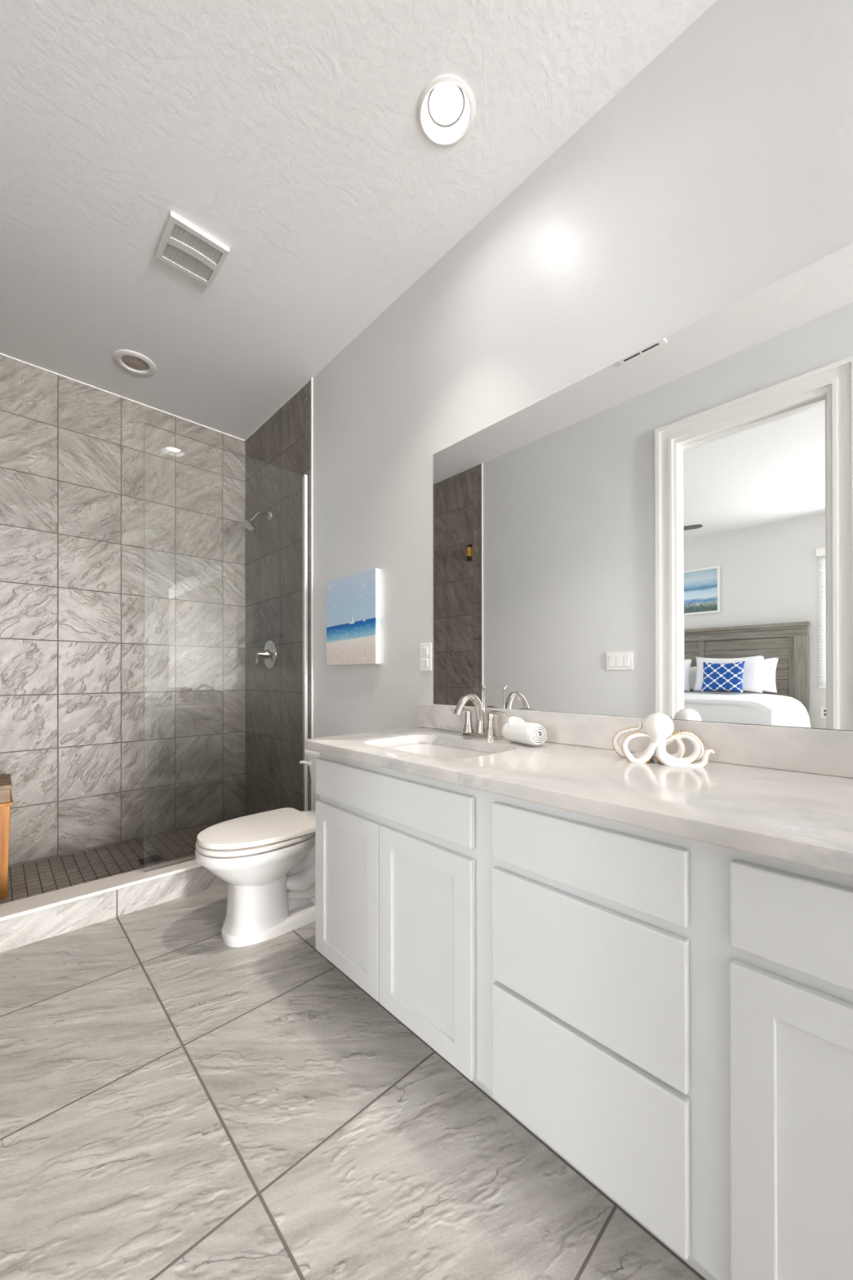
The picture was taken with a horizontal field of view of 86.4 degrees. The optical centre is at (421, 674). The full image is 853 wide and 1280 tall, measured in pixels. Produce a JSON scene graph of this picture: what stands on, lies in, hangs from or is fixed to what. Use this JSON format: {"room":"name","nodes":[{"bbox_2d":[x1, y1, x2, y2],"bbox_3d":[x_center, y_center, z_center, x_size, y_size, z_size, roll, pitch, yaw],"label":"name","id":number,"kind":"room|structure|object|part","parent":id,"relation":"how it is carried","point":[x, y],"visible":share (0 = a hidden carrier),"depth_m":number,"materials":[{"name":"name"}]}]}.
{"room":"bathroom","nodes":[
{"label":"bathroom","id":0,"kind":"room"},
{"bbox_2d":[0,817,235,904],"bbox_3d":[-1.573,1.122,2.582,1.730,0.132,1.021,0,0,-43],"label":"floor","id":1,"kind":"structure","parent":0,"point":[33,878],"depth_m":2.53,"materials":[{"name":"tile"}]},
{"bbox_2d":[0,773,13,897],"bbox_3d":[-2.153,0.790,2.186,0.272,0.531,0.332,0,0,-43],"label":"stool","id":2,"kind":"object","parent":1,"relation":"on","point":[6,797],"visible":1,"depth_m":2.15,"materials":[{"name":"brown wood"}]},
{"bbox_3d":[-1.982,0.839,2.158,0.044,0.432,0.044,0,0,-43],"label":"leg","id":3,"kind":"part","parent":2,"relation":"part of","materials":[{"name":"brown wood"}]},
{"bbox_3d":[-2.155,0.534,2.186,0.269,0.020,0.330,0,0,-43],"label":"seat","id":4,"kind":"part","parent":2,"relation":"part of","materials":[{"name":"brown wood"}]},
{"bbox_3d":[-2.152,0.616,2.187,0.269,0.017,0.332,0,0,-43],"label":"rail","id":5,"kind":"part","parent":2,"relation":"part of","materials":[{"name":"brown wood"}]},
{"bbox_2d":[137,854,163,865],"bbox_3d":[-1.544,1.055,2.586,0.108,0.003,0.098,0,0,-43],"label":"shower drain","id":6,"kind":"object","parent":1,"relation":"on","point":[153,858],"visible":0.99,"depth_m":2.58,"materials":[{"name":"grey metal"}]},
{"bbox_2d":[0,355,245,866],"bbox_3d":[-1.934,-0.339,2.893,1.830,2.917,0.120,0,0,-43],"label":"wall","id":7,"kind":"structure","parent":0,"point":[72,451],"depth_m":2.83,"materials":[{"name":"tile"}]},
{"bbox_2d":[0,353,311,441],"bbox_3d":[-1.558,-1.746,2.496,1.590,0.006,0.981,0,0,-43],"label":"trim","id":8,"kind":"structure","parent":7,"relation":"attached to","point":[309,380],"depth_m":2.88,"materials":[{"name":"paint"}]},
{"bbox_2d":[0,883,706,1279],"bbox_3d":[2.189,1.113,-1.514,1.870,0.120,10.000,0,0,-43],"label":"floor","id":9,"kind":"structure","parent":0,"point":[178,1102],"depth_m":1.05,"materials":[{"name":"tile"}]},
{"bbox_2d":[0,854,227,952],"bbox_3d":[-1.252,0.999,2.168,1.586,0.137,0.142,0,0,-43],"label":"shower curb","id":10,"kind":"object","parent":9,"relation":"on","point":[32,919],"visible":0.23,"depth_m":1.96,"materials":[{"name":"tile"}]},
{"bbox_3d":[-1.252,0.938,2.168,1.586,0.015,0.142,0,0,-43],"label":"sill","id":11,"kind":"part","parent":10,"relation":"part of","materials":[{"name":"stone"}]},
{"bbox_2d":[143,422,308,871],"bbox_3d":[-0.994,-0.130,2.429,0.852,2.118,0.027,0,0,-43],"label":"glass panel","id":12,"kind":"object","parent":10,"relation":"on","point":[305,478],"visible":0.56,"depth_m":2.70,"materials":[{"name":"clear glass"}]},
{"bbox_2d":[195,749,319,946],"bbox_3d":[-0.570,0.717,2.006,0.787,0.697,0.400,0,0,-43],"label":"toilet","id":13,"kind":"object","parent":9,"relation":"on","point":[266,860],"visible":0.58,"depth_m":1.82,"materials":[{"name":"ceramic"}]},
{"bbox_3d":[-0.688,0.670,1.894,0.456,0.018,0.362,0,0,-43],"label":"seat","id":14,"kind":"part","parent":13,"relation":"part of","materials":[{"name":"plastic"}]},
{"bbox_3d":[-0.682,0.644,1.899,0.469,0.022,0.358,0,0,-43],"label":"lid","id":15,"kind":"part","parent":13,"relation":"part of","materials":[{"name":"plastic"}]},
{"bbox_3d":[-0.567,0.434,2.233,0.079,0.028,0.024,0,0,35],"label":"flush lever","id":16,"kind":"part","parent":13,"relation":"part of","materials":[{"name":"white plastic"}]},
{"bbox_3d":[-0.370,0.386,2.194,0.238,0.034,0.398,0,0,-43],"label":"tank lid","id":17,"kind":"part","parent":13,"relation":"part of","materials":[{"name":"ceramic"}]},
{"bbox_3d":[-0.367,0.539,2.196,0.220,0.270,0.380,0,0,-43],"label":"tank","id":18,"kind":"part","parent":13,"relation":"part of","materials":[{"name":"ceramic"}]},
{"bbox_2d":[315,752,506,1109],"bbox_3d":[0.084,0.663,1.506,0.551,0.802,0.746,0,0,-43],"label":"base cabinet","id":19,"kind":"object","parent":9,"relation":"on","point":[401,857],"visible":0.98,"depth_m":1.24,"materials":[{"name":"paint"}]},
{"bbox_3d":[-0.239,0.701,1.467,0.009,0.418,0.256,0,0,-43],"label":"panel","id":20,"kind":"part","parent":19,"relation":"part of","materials":[{"name":"paint"}]},
{"bbox_3d":[-0.242,0.701,1.464,0.018,0.518,0.356,0,0,-43],"label":"door","id":21,"kind":"part","parent":19,"relation":"part of","materials":[{"name":"paint"}]},
{"bbox_3d":[-0.120,0.354,1.335,0.018,0.123,0.709,0,0,-43],"label":"false drawer","id":22,"kind":"part","parent":19,"relation":"part of","materials":[{"name":"paint"}]},
{"bbox_3d":[0.006,0.700,1.207,0.009,0.418,0.252,0,0,-43],"label":"panel","id":23,"kind":"part","parent":19,"relation":"part of","materials":[{"name":"paint"}]},
{"bbox_3d":[0.003,0.700,1.204,0.018,0.518,0.352,0,0,-43],"label":"door","id":24,"kind":"part","parent":19,"relation":"part of","materials":[{"name":"paint"}]},
{"bbox_2d":[486,791,717,1279],"bbox_3d":[0.497,0.661,1.068,0.551,0.802,0.458,0,0,-43],"label":"base cabinet","id":25,"kind":"object","parent":9,"relation":"on","point":[600,931],"visible":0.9,"depth_m":0.83,"materials":[{"name":"paint"}]},
{"bbox_3d":[0.301,0.352,0.888,0.018,0.126,0.397,0,0,-43],"label":"drawer","id":26,"kind":"part","parent":25,"relation":"part of","materials":[{"name":"paint"}]},
{"bbox_3d":[0.301,0.561,0.888,0.018,0.249,0.397,0,0,-43],"label":"drawer","id":27,"kind":"part","parent":25,"relation":"part of","materials":[{"name":"paint"}]},
{"bbox_3d":[0.301,0.826,0.887,0.018,0.256,0.397,0,0,-43],"label":"drawer","id":28,"kind":"part","parent":25,"relation":"part of","materials":[{"name":"paint"}]},
{"bbox_2d":[712,844,852,1279],"bbox_3d":[0.909,0.659,0.630,0.551,0.802,0.745,0,0,-43],"label":"base cabinet","id":29,"kind":"object","parent":9,"relation":"on","point":[783,931],"visible":0.95,"depth_m":0.65,"materials":[{"name":"paint"}]},
{"bbox_2d":[305,703,852,877],"bbox_3d":[0.474,0.192,1.072,0.580,0.134,2.012,0,0,-43],"label":"countertop","id":30,"kind":"structure","parent":29,"relation":"on","point":[783,793],"depth_m":1.00,"materials":[{"name":"stone"}]},
{"bbox_2d":[386,743,493,758],"bbox_3d":[0.050,0.330,1.468,0.330,0.136,0.482,0,0,-43],"label":"sink basin","id":31,"kind":"object","parent":30,"relation":"in","point":[430,749],"visible":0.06,"depth_m":1.67,"materials":[{"name":"ceramic"}]},
{"bbox_2d":[451,685,506,739],"bbox_3d":[0.202,0.134,1.636,0.183,0.188,0.183,0,0,1],"label":"faucet","id":32,"kind":"object","parent":30,"relation":"on","point":[481,731],"visible":1,"depth_m":1.62,"materials":[{"name":"silver metal"}]},
{"bbox_3d":[0.149,0.135,1.698,0.080,0.017,0.029,0,0,38],"label":"lever","id":33,"kind":"part","parent":32,"relation":"part of","materials":[{"name":"silver metal"}]},
{"bbox_3d":[0.174,0.175,1.680,0.052,0.086,0.052,0,0,-43],"label":"handle","id":34,"kind":"part","parent":32,"relation":"part of","materials":[{"name":"silver metal"}]},
{"bbox_3d":[0.171,0.142,1.605,0.156,0.149,0.051,0,0,-43],"label":"spout","id":35,"kind":"part","parent":32,"relation":"part of","materials":[{"name":"silver metal"}]},
{"bbox_3d":[0.210,0.220,1.642,0.058,0.016,0.158,0,0,-43],"label":"plate","id":36,"kind":"part","parent":32,"relation":"part of","materials":[{"name":"silver metal"}]},
{"bbox_3d":[0.227,0.128,1.656,0.010,0.176,0.017,0,0,30],"label":"lift rod","id":37,"kind":"part","parent":32,"relation":"part of","materials":[{"name":"silver metal"}]},
{"bbox_3d":[0.246,0.175,1.604,0.052,0.086,0.052,0,0,-43],"label":"handle","id":38,"kind":"part","parent":32,"relation":"part of","materials":[{"name":"silver metal"}]},
{"bbox_3d":[0.262,0.135,1.578,0.029,0.017,0.080,0,0,-35],"label":"lever","id":39,"kind":"part","parent":32,"relation":"part of","materials":[{"name":"silver metal"}]},
{"bbox_2d":[502,715,547,746],"bbox_3d":[0.335,0.185,1.480,0.082,0.086,0.159,0,0,-25],"label":"rolled towel","id":40,"kind":"object","parent":30,"relation":"on","point":[521,731],"visible":1,"depth_m":1.43,"materials":[{"name":"white fabric"}]},
{"bbox_2d":[612,712,715,767],"bbox_3d":[0.619,0.168,1.178,0.230,0.137,0.114,0,0,22],"label":"figurine","id":41,"kind":"object","parent":30,"relation":"on","point":[659,727],"visible":0.94,"depth_m":1.15,"materials":[{"name":"white ceramic"}]},
{"bbox_3d":[0.719,0.350,0.444,0.018,0.130,0.706,0,0,-43],"label":"false drawer","id":42,"kind":"part","parent":29,"relation":"part of","materials":[{"name":"paint"}]},
{"bbox_3d":[0.598,0.698,0.572,0.018,0.517,0.352,0,0,-43],"label":"door","id":43,"kind":"part","parent":29,"relation":"part of","materials":[{"name":"paint"}]},
{"bbox_3d":[0.602,0.698,0.575,0.009,0.417,0.252,0,0,-43],"label":"panel","id":44,"kind":"part","parent":29,"relation":"part of","materials":[{"name":"paint"}]},
{"bbox_2d":[0,0,716,439],"bbox_3d":[1.825,-1.807,-1.096,1.830,0.090,11.091,0,0,-43],"label":"ceiling","id":45,"kind":"structure","parent":0,"point":[288,133],"depth_m":1.53,"materials":[{"name":"white paint"}]},
{"bbox_2d":[112,349,156,376],"bbox_3d":[-1.608,-1.753,2.552,0.208,0.030,0.208,0,0,-43],"label":"recessed light","id":46,"kind":"object","parent":45,"relation":"in","point":[135,360],"visible":1,"depth_m":2.54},
{"bbox_2d":[155,210,229,287],"bbox_3d":[-0.946,-1.740,1.874,0.218,0.021,0.229,0,0,-43],"label":"exhaust fan","id":47,"kind":"object","parent":45,"relation":"attached to","point":[181,245],"visible":1,"depth_m":1.86,"materials":[{"name":"plastic"}]},
{"bbox_2d":[417,74,475,146],"bbox_3d":[0.077,-1.770,1.419,0.180,0.047,0.180,0,0,-43],"label":"ceiling light","id":48,"kind":"object","parent":45,"relation":"attached to","point":[446,117],"visible":1,"depth_m":1.43,"materials":[{"name":"white plastic"}]},
{"bbox_2d":[244,0,852,815],"bbox_3d":[2.490,-0.353,-0.558,0.122,2.917,10.971,0,0,-43],"label":"wall","id":49,"kind":"structure","parent":0,"point":[722,171],"depth_m":1.59,"materials":[{"name":"white paint"}]},
{"bbox_2d":[242,511,271,531],"bbox_3d":[-1.097,-1.028,3.026,0.186,0.157,0.092,0,0,-43],"label":"shower head","id":50,"kind":"object","parent":49,"relation":"attached to","point":[249,525],"visible":1,"depth_m":3.00,"materials":[{"name":"silver metal"}]},
{"bbox_3d":[-1.077,-1.051,3.044,0.125,0.080,0.017,0,0,-43],"label":"arm","id":51,"kind":"part","parent":50,"relation":"part of","materials":[{"name":"silver metal"}]},
{"bbox_2d":[255,640,276,668],"bbox_3d":[-1.062,-0.136,3.056,0.093,0.192,0.192,0,0,-43],"label":"shower valve","id":52,"kind":"object","parent":49,"relation":"attached to","point":[268,654],"visible":1,"depth_m":3.05,"materials":[{"name":"silver metal"}]},
{"bbox_3d":[-1.093,-0.105,3.041,0.040,0.071,0.020,0,0,26],"label":"lever","id":53,"kind":"part","parent":52,"relation":"part of","materials":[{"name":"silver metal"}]},
{"bbox_3d":[-1.065,-0.136,3.053,0.075,0.064,0.064,0,0,-43],"label":"handle","id":54,"kind":"part","parent":52,"relation":"part of","materials":[{"name":"silver metal"}]},
{"bbox_2d":[311,377,313,809],"bbox_3d":[-0.645,-0.341,2.679,0.008,2.817,0.010,0,0,-43],"label":"trim","id":55,"kind":"structure","parent":49,"relation":"attached to","point":[312,720],"depth_m":2.67,"materials":[{"name":"paint"}]},
{"bbox_2d":[326,568,380,665],"bbox_3d":[-0.361,-0.281,2.360,0.030,0.460,0.446,0,0,-43],"label":"print","id":56,"kind":"object","parent":49,"relation":"attached to","point":[353,601],"visible":1,"depth_m":2.31},
{"bbox_2d":[419,642,431,671],"bbox_3d":[0.018,-0.075,1.974,0.009,0.120,0.072,0,0,-43],"label":"power outlet","id":57,"kind":"object","parent":49,"relation":"attached to","point":[425,649],"visible":1,"depth_m":1.97,"materials":[{"name":"white plastic"}]},
{"bbox_2d":[422,658,427,666],"bbox_3d":[0.017,-0.050,1.972,0.004,0.033,0.032,0,0,-43],"label":"receptacle","id":58,"kind":"object","parent":57,"relation":"attached to","point":[424,660],"depth_m":1.97,"materials":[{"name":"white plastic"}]},
{"bbox_2d":[422,647,427,654],"bbox_3d":[0.017,-0.100,1.973,0.004,0.033,0.032,0,0,-43],"label":"receptacle","id":59,"kind":"object","parent":57,"relation":"attached to","point":[424,649],"depth_m":1.97,"materials":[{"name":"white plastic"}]},
{"bbox_2d":[417,703,852,777],"bbox_3d":[0.678,0.176,1.264,0.019,0.101,2.012,0,0,-43],"label":"backsplash","id":60,"kind":"structure","parent":49,"relation":"attached to","point":[826,752],"depth_m":1.17,"materials":[{"name":"stone"}]},
{"bbox_2d":[433,243,852,730],"bbox_3d":[0.689,-0.409,1.265,0.004,1.064,1.855,0,0,-43],"label":"wall mirror","id":61,"kind":"object","parent":49,"relation":"attached to","point":[668,530],"visible":0.89,"depth_m":1.25,"materials":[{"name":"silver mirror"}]}
]}

